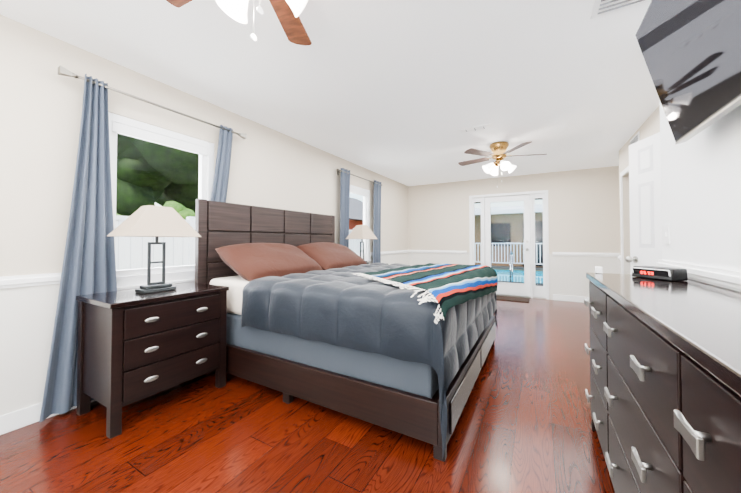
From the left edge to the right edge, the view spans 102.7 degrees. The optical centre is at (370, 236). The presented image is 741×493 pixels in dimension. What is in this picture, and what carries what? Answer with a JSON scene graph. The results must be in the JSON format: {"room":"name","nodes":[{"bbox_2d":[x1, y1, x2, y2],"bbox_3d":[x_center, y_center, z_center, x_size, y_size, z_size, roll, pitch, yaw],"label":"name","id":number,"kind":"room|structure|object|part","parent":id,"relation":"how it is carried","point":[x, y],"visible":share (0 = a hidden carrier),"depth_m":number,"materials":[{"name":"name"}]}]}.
{"room":"bedroom","nodes":[
{"label":"bedroom","id":0,"kind":"room"},
{"bbox_2d":[0,14,407,415],"bbox_3d":[-1.121,-0.039,3.733,0.150,2.460,8.300,-1,-1,30],"label":"wall","id":1,"kind":"structure","parent":0,"point":[41,101],"depth_m":1.95,"materials":[{"name":"white paint"}]},
{"bbox_2d":[58,65,245,138],"bbox_3d":[-1.677,-1.034,2.507,0.109,0.079,1.378,-1,-1,30],"label":"curtain rod","id":2,"kind":"object","parent":1,"relation":"attached to","point":[62,71],"visible":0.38,"depth_m":2.24,"materials":[{"name":"grey metal"}]},
{"bbox_2d":[39,74,116,421],"bbox_3d":[-1.932,0.027,2.019,0.094,2.230,0.420,-1,-1,30],"label":"curtain","id":3,"kind":"object","parent":2,"relation":"hanging from","point":[89,265],"visible":0.81,"depth_m":2.00,"materials":[{"name":"blue fabric"}]},
{"bbox_2d":[210,125,232,201],"bbox_3d":[-1.516,0.040,2.760,0.086,2.230,0.480,-1,-1,30],"label":"curtain","id":4,"kind":"object","parent":2,"relation":"hanging from","point":[221,177],"visible":0.4,"depth_m":2.88,"materials":[{"name":"blue fabric"}]},
{"bbox_2d":[108,112,213,290],"bbox_3d":[-1.766,-0.250,2.528,0.140,1.320,0.880,-1,-1,30],"label":"window","id":5,"kind":"structure","parent":1,"relation":"in","point":[127,279],"depth_m":2.46,"materials":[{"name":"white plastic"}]},
{"bbox_2d":[0,250,408,434],"bbox_3d":[-1.043,0.730,3.676,0.029,0.920,8.000,-1,-1,30],"label":"baseboard","id":6,"kind":"structure","parent":1,"relation":"attached to","point":[17,419],"depth_m":1.81,"materials":[{"name":"white wood"}]},
{"bbox_2d":[337,169,381,185],"bbox_3d":[-0.169,-0.984,5.176,0.099,0.070,1.460,-1,-1,30],"label":"curtain rod","id":7,"kind":"object","parent":1,"relation":"attached to","point":[355,175],"visible":0.77,"depth_m":4.93,"materials":[{"name":"grey metal"}]},
{"bbox_2d":[339,168,349,247],"bbox_3d":[-0.423,0.062,4.675,0.082,2.250,0.250,-1,-1,30],"label":"curtain","id":8,"kind":"object","parent":7,"relation":"hanging from","point":[344,201],"visible":0.54,"depth_m":4.70,"materials":[{"name":"blue fabric"}]},
{"bbox_2d":[373,180,380,262],"bbox_3d":[0.105,0.078,5.611,0.082,2.250,0.280,-1,-1,30],"label":"curtain","id":9,"kind":"object","parent":7,"relation":"hanging from","point":[377,228],"visible":0.71,"depth_m":5.63,"materials":[{"name":"blue fabric"}]},
{"bbox_2d":[349,185,371,260],"bbox_3d":[-0.247,-0.204,5.206,0.140,1.320,0.840,-1,-1,30],"label":"window","id":10,"kind":"structure","parent":1,"relation":"in","point":[364,193],"depth_m":5.48,"materials":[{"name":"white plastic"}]},
{"bbox_2d":[0,295,614,492],"bbox_3d":[0.736,1.223,2.658,4.420,0.100,8.300,-1,-1,30],"label":"floor","id":11,"kind":"structure","parent":0,"point":[523,424],"depth_m":1.67,"materials":[{"name":"brown wood"}]},
{"bbox_2d":[76,282,228,438],"bbox_3d":[-1.518,0.779,2.128,0.528,0.770,0.744,-1,-1,30],"label":"nightstand","id":12,"kind":"object","parent":11,"relation":"on","point":[133,346],"visible":1,"depth_m":1.90,"materials":[{"name":"brown wood"}]},
{"bbox_2d":[107,205,200,293],"bbox_3d":[-1.532,0.091,2.124,0.300,0.604,0.470,-1,-1,30],"label":"lamp","id":13,"kind":"object","parent":12,"relation":"on","point":[156,222],"visible":1,"depth_m":2.07,"materials":[{"name":"white fabric"}]},
{"bbox_2d":[195,199,497,461],"bbox_3d":[-0.072,0.427,2.936,2.252,1.500,2.155,-1,-1,30],"label":"bed","id":14,"kind":"object","parent":11,"relation":"on","point":[317,314],"visible":1,"depth_m":2.00,"materials":[{"name":"grey fabric"}]},
{"bbox_3d":[-0.087,0.517,2.931,2.030,0.280,1.900,-1,-1,30],"label":"mattress","id":15,"kind":"part","parent":14,"relation":"part of","materials":[{"name":"beige fabric"}]},
{"bbox_2d":[215,243,322,281],"bbox_3d":[-0.938,0.240,2.889,0.508,0.349,0.960,-1,-1,30],"label":"pillow","id":16,"kind":"object","parent":14,"relation":"on","point":[251,261],"depth_m":2.64,"materials":[{"name":"pink fabric"}]},
{"bbox_2d":[296,242,366,269],"bbox_3d":[-0.464,0.252,3.724,0.508,0.353,0.920,-1,-1,30],"label":"pillow","id":17,"kind":"object","parent":14,"relation":"on","point":[328,255],"depth_m":3.50,"materials":[{"name":"pink fabric"}]},
{"bbox_2d":[241,263,497,458],"bbox_3d":[0.207,0.736,2.762,1.585,0.818,2.106,-1,-1,30],"label":"comforter","id":18,"kind":"object","parent":14,"relation":"on","point":[400,348],"depth_m":1.84,"materials":[{"name":"grey fabric"}]},
{"bbox_2d":[496,295,529,302],"bbox_3d":[2.666,1.220,5.818,0.800,0.012,0.450,-1,-1,30],"label":"doormat","id":19,"kind":"object","parent":11,"relation":"on","point":[510,298],"visible":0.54,"depth_m":5.76,"materials":[{"name":"brown fabric"}]},
{"bbox_2d":[584,273,740,492],"bbox_3d":[1.024,0.675,0.883,0.443,0.935,1.930,-1,-1,30],"label":"dresser","id":20,"kind":"object","parent":11,"relation":"on","point":[665,377],"visible":1,"depth_m":0.78,"materials":[{"name":"brown wood"}]},
{"bbox_2d":[595,266,602,273],"bbox_3d":[1.356,0.201,1.761,0.035,0.040,0.030,-1,-1,30],"label":"charger","id":21,"kind":"object","parent":20,"relation":"on","point":[598,270],"visible":1,"depth_m":1.75,"materials":[{"name":"white plastic"}]},
{"bbox_2d":[632,266,687,280],"bbox_3d":[1.467,0.188,1.513,0.102,0.058,0.190,0,-1,-8],"label":"clock radio","id":22,"kind":"object","parent":20,"relation":"on","point":[665,273],"visible":1,"depth_m":1.46,"materials":[{"name":"black plastic"}]},
{"bbox_3d":[-0.127,0.821,4.581,0.528,0.770,0.744,-1,-1,30],"label":"nightstand","id":23,"kind":"object","parent":11,"relation":"on","visible":0},
{"bbox_2d":[346,225,376,263],"bbox_3d":[-0.131,0.133,4.594,0.300,0.604,0.470,-1,-1,30],"label":"lamp","id":24,"kind":"object","parent":23,"relation":"on","point":[361,232],"visible":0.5,"depth_m":4.50,"materials":[{"name":"beige fabric"}]},
{"bbox_2d":[0,0,659,185],"bbox_3d":[0.736,-1.337,2.702,4.420,0.100,8.300,-1,-1,30],"label":"ceiling","id":25,"kind":"structure","parent":0,"point":[402,91],"depth_m":2.31,"materials":[{"name":"white paint"}]},
{"bbox_2d":[166,0,311,45],"bbox_3d":[-0.473,-1.040,1.135,1.061,0.546,1.074,-1,-1,30],"label":"ceiling fan","id":26,"kind":"object","parent":25,"relation":"hanging from","point":[288,12],"visible":1,"depth_m":1.38,"materials":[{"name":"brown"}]},
{"bbox_2d":[458,123,491,132],"bbox_3d":[1.235,-1.264,3.499,0.360,0.018,0.130,-1,-1,30],"label":"ceiling vent","id":27,"kind":"object","parent":25,"relation":"in","point":[476,128],"visible":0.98,"depth_m":3.48,"materials":[{"name":"white metal"}]},
{"bbox_2d":[458,141,546,187],"bbox_3d":[1.782,-0.964,4.105,1.153,0.596,1.116,-1,-1,30],"label":"ceiling fan","id":28,"kind":"object","parent":25,"relation":"hanging from","point":[498,153],"visible":1,"depth_m":4.00,"materials":[{"name":"gold metal"}]},
{"bbox_2d":[590,0,650,19],"bbox_3d":[1.319,-1.300,1.417,0.360,0.018,0.620,-1,-1,30],"label":"ceiling vent","id":29,"kind":"object","parent":25,"relation":"in","point":[600,8],"visible":1,"depth_m":1.67,"materials":[{"name":"white metal"}]},
{"bbox_2d":[408,166,619,299],"bbox_3d":[2.812,0.003,6.187,4.270,2.460,0.150,-1,-1,30],"label":"wall","id":30,"kind":"structure","parent":0,"point":[583,211],"depth_m":5.68,"materials":[{"name":"white paint"}]},
{"bbox_2d":[409,250,466,253],"bbox_3d":[1.520,0.784,6.807,1.340,0.920,0.024,-1,-1,30],"label":"chair rail","id":31,"kind":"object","parent":30,"relation":"attached to","point":[410,251],"depth_m":6.77,"materials":[{"name":"white wood"}]},
{"bbox_2d":[469,190,548,299],"bbox_3d":[2.821,0.172,6.129,1.480,2.120,0.157,-1,-1,30],"label":"door frame","id":32,"kind":"structure","parent":30,"relation":"attached to","point":[528,288],"depth_m":5.97,"materials":[{"name":"white wood"}]},
{"bbox_2d":[552,252,619,302],"bbox_3d":[3.984,0.760,5.409,1.125,0.920,0.024,-1,-1,30],"label":"baseboard","id":33,"kind":"structure","parent":30,"relation":"attached to","point":[555,297],"depth_m":5.50,"materials":[{"name":"white wood"}]},
{"bbox_2d":[619,105,659,273],"bbox_3d":[2.972,-0.052,2.993,0.140,2.460,3.050,-1,-1,30],"label":"wall","id":34,"kind":"structure","parent":0,"point":[649,126],"depth_m":4.14,"materials":[{"name":"white paint"}]},
{"bbox_2d":[620,166,628,273],"bbox_3d":[2.960,0.128,3.129,0.018,2.105,2.530,-1,-1,30],"label":"door frame","id":35,"kind":"structure","parent":34,"relation":"attached to","point":[624,171],"depth_m":4.18,"materials":[{"name":"white wood"}]},
{"bbox_2d":[630,131,639,144],"bbox_3d":[3.236,-1.121,3.638,0.017,0.210,0.380,-1,-1,30],"label":"air vent","id":36,"kind":"object","parent":34,"relation":"in","point":[635,138],"visible":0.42,"depth_m":3.56,"materials":[{"name":"white"}]},
{"bbox_2d":[625,132,661,273],"bbox_3d":[2.384,0.126,2.455,0.337,2.063,0.653,-1,-1,30],"label":"entry door","id":37,"kind":"structure","parent":34,"relation":"in","point":[645,203],"depth_m":2.59,"materials":[{"name":"white wood"}]},
{"bbox_2d":[659,99,740,291],"bbox_3d":[1.266,-0.103,-0.005,0.850,2.460,3.850,-1,-1,30],"label":"wall","id":38,"kind":"structure","parent":0,"point":[701,193],"depth_m":1.39,"materials":[{"name":"white paint"}]},
{"bbox_2d":[635,0,740,144],"bbox_3d":[1.189,-0.737,0.986,0.245,0.586,1.022,-1,-1,30],"label":"wall-mounted tv","id":39,"kind":"object","parent":38,"relation":"attached to","point":[691,51],"visible":1,"depth_m":1.14,"materials":[{"name":"black plastic"}]},
{"bbox_2d":[656,259,740,288],"bbox_3d":[0.889,0.626,0.210,0.029,1.010,3.874,-1,-1,30],"label":"chair rail","id":40,"kind":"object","parent":38,"relation":"attached to","point":[731,278],"depth_m":1.32,"materials":[{"name":"white wood"}]},
{"label":"outside","id":41,"kind":"structure","parent":0,"visible":0},
{"bbox_2d":[163,201,194,219],"bbox_3d":[-4.612,-0.177,8.206,1.655,1.544,1.934,-1,-1,30],"label":"bush","id":42,"kind":"object","parent":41,"point":[182,211],"depth_m":7.80,"materials":[{"name":"green plant"}]},
{"bbox_2d":[491,265,542,285],"bbox_3d":[4.981,1.540,8.639,80.000,0.470,60.000,-1,-1,30],"label":"swimming pool","id":43,"kind":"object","parent":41,"point":[504,275],"depth_m":11.46,"materials":[{"name":"blue liquid"}]},
{"bbox_2d":[116,133,198,215],"bbox_3d":[-7.730,-2.597,9.397,7.882,8.670,7.784,-1,-1,30],"label":"oak tree","id":44,"kind":"object","parent":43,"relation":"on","point":[142,189],"depth_m":8.57,"materials":[{"name":"plant"}]},
{"bbox_2d":[156,195,167,205],"bbox_3d":[-8.862,-2.552,15.180,4.692,8.777,4.642,-1,-1,30],"label":"oak tree","id":45,"kind":"object","parent":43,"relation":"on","point":[161,201],"depth_m":13.86,"materials":[{"name":"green plant"}]},
{"bbox_2d":[115,215,362,269],"bbox_3d":[-0.224,0.676,10.423,0.120,1.860,30.064,-1,-1,30],"label":"fence","id":46,"kind":"object","parent":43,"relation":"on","point":[176,254],"depth_m":4.74,"materials":[{"name":"white"}]},
{"bbox_2d":[349,197,362,229],"bbox_3d":[-3.209,-0.597,19.069,8.300,4.700,8.800,-1,-1,30],"label":"neighbouring house","id":47,"kind":"structure","parent":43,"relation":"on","point":[355,214],"depth_m":16.61,"materials":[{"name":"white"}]},
{"bbox_2d":[474,198,542,282],"bbox_3d":[7.164,0.116,12.513,16.800,3.050,15.150,-1,-1,30],"label":"lanai","id":48,"kind":"object","parent":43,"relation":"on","point":[506,241],"depth_m":13.94,"materials":[{"name":"white"}]}
]}

